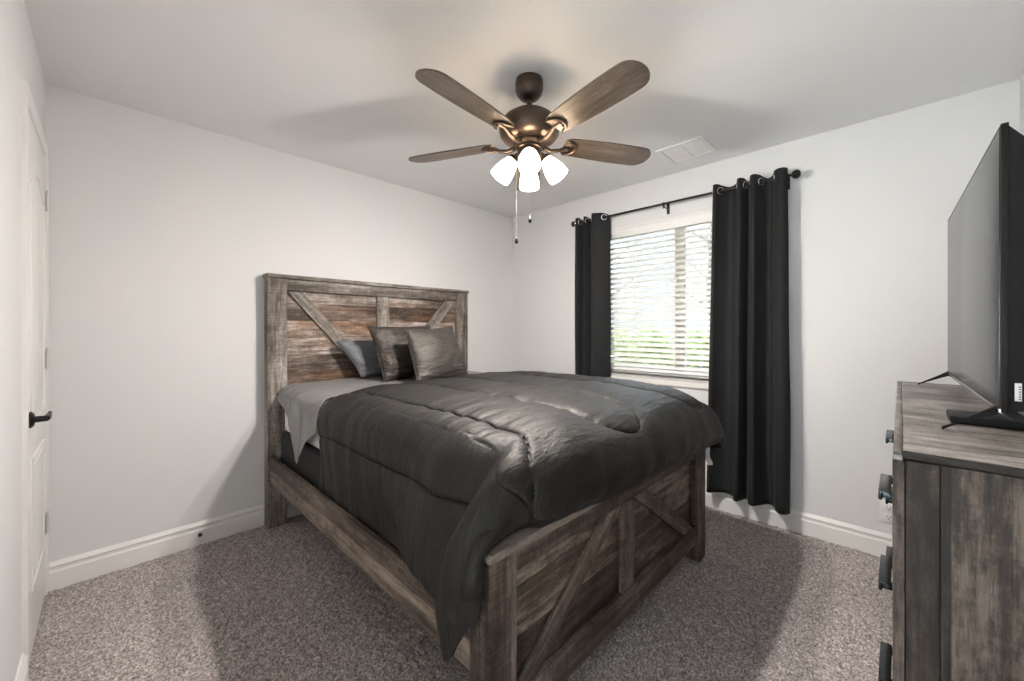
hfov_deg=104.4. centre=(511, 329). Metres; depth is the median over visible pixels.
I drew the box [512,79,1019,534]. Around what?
wall
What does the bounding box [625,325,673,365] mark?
shrub
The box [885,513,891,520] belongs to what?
socket
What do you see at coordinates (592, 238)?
curtain
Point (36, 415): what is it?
door
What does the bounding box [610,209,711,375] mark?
window blind
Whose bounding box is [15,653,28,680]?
baseboard
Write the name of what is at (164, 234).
wall
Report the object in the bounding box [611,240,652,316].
tree
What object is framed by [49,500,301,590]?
baseboard
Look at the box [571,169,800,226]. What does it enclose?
curtain rod
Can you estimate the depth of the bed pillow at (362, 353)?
2.82 m
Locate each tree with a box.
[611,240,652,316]
[663,223,711,325]
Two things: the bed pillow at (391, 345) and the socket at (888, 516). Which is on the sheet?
the bed pillow at (391, 345)
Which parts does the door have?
panel, handle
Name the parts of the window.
frame, sill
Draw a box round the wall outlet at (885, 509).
[880,500,891,523]
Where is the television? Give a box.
[918,122,1023,429]
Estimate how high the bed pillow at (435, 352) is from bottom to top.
0.377 m
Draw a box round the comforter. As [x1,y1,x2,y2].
[317,371,725,661]
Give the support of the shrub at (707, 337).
on the yard
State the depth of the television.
0.96 m
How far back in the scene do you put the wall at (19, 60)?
1.25 m
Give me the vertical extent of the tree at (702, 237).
5.205 m
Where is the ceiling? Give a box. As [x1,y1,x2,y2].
[24,0,1023,217]
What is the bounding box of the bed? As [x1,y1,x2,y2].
[263,273,704,680]
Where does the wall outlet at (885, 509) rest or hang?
attached to the wall at (871, 204)
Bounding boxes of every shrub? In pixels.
[611,325,640,362]
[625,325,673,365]
[673,331,709,367]
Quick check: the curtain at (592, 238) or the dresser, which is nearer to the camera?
the dresser
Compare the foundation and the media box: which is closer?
the media box
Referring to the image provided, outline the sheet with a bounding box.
[277,371,481,462]
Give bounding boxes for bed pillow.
[335,340,381,376]
[367,325,430,381]
[403,326,467,379]
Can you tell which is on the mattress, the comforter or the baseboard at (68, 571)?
the comforter
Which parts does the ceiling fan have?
blade, blade, lamp shade, pull chain, blade, lamp shade, lamp shade, lamp shade, blade, blade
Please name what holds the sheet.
on the mattress
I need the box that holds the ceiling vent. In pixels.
[655,135,717,163]
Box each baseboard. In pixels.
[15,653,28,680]
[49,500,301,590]
[705,486,891,556]
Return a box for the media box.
[946,409,1023,430]
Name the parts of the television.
trim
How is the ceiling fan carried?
hanging from the ceiling
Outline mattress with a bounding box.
[285,397,333,447]
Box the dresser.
[878,381,1023,680]
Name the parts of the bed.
post, rail, panel, rail, post, post, panel, rail, rail, post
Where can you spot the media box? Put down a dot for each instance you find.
(1002, 421)
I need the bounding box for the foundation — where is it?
[281,431,398,550]
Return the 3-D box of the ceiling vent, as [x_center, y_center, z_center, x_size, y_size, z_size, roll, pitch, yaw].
[1.153,-1.176,2.620,0.300,0.010,0.280,0,0,44]
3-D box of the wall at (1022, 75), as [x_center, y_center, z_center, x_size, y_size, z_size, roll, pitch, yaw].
[1.334,0.064,0.701,0.120,2.490,3.520,0,0,44]
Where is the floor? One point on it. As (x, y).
(764, 602)
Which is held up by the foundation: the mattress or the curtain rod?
the mattress
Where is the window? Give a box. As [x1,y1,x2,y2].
[611,227,791,389]
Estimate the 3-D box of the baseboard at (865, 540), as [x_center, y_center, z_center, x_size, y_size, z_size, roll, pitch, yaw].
[1.200,1.197,3.031,3.330,0.135,0.016,0,0,44]
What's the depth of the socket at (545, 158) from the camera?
1.86 m
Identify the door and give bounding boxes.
[22,79,51,663]
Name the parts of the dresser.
handle, handle, handle, handle, handle, handle, frame, panel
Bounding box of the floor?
[29,505,891,680]
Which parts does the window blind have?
rail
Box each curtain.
[574,213,610,377]
[706,167,790,514]
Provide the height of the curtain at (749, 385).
2.110 m
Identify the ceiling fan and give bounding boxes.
[408,60,650,243]
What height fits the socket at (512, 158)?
0.053 m
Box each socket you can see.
[508,153,517,163]
[541,152,549,163]
[885,504,891,511]
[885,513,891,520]
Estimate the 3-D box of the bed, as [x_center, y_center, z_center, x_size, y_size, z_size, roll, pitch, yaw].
[-0.253,0.453,2.365,2.192,1.612,1.668,0,0,44]
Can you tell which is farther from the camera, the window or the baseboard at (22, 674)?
the window
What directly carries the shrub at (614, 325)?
on the yard
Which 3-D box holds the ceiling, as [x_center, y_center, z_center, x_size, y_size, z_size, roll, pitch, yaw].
[0.095,-1.231,1.913,3.586,0.100,3.520,0,0,44]
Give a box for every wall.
[0,0,44,680]
[45,84,511,562]
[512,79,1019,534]
[1020,71,1023,134]

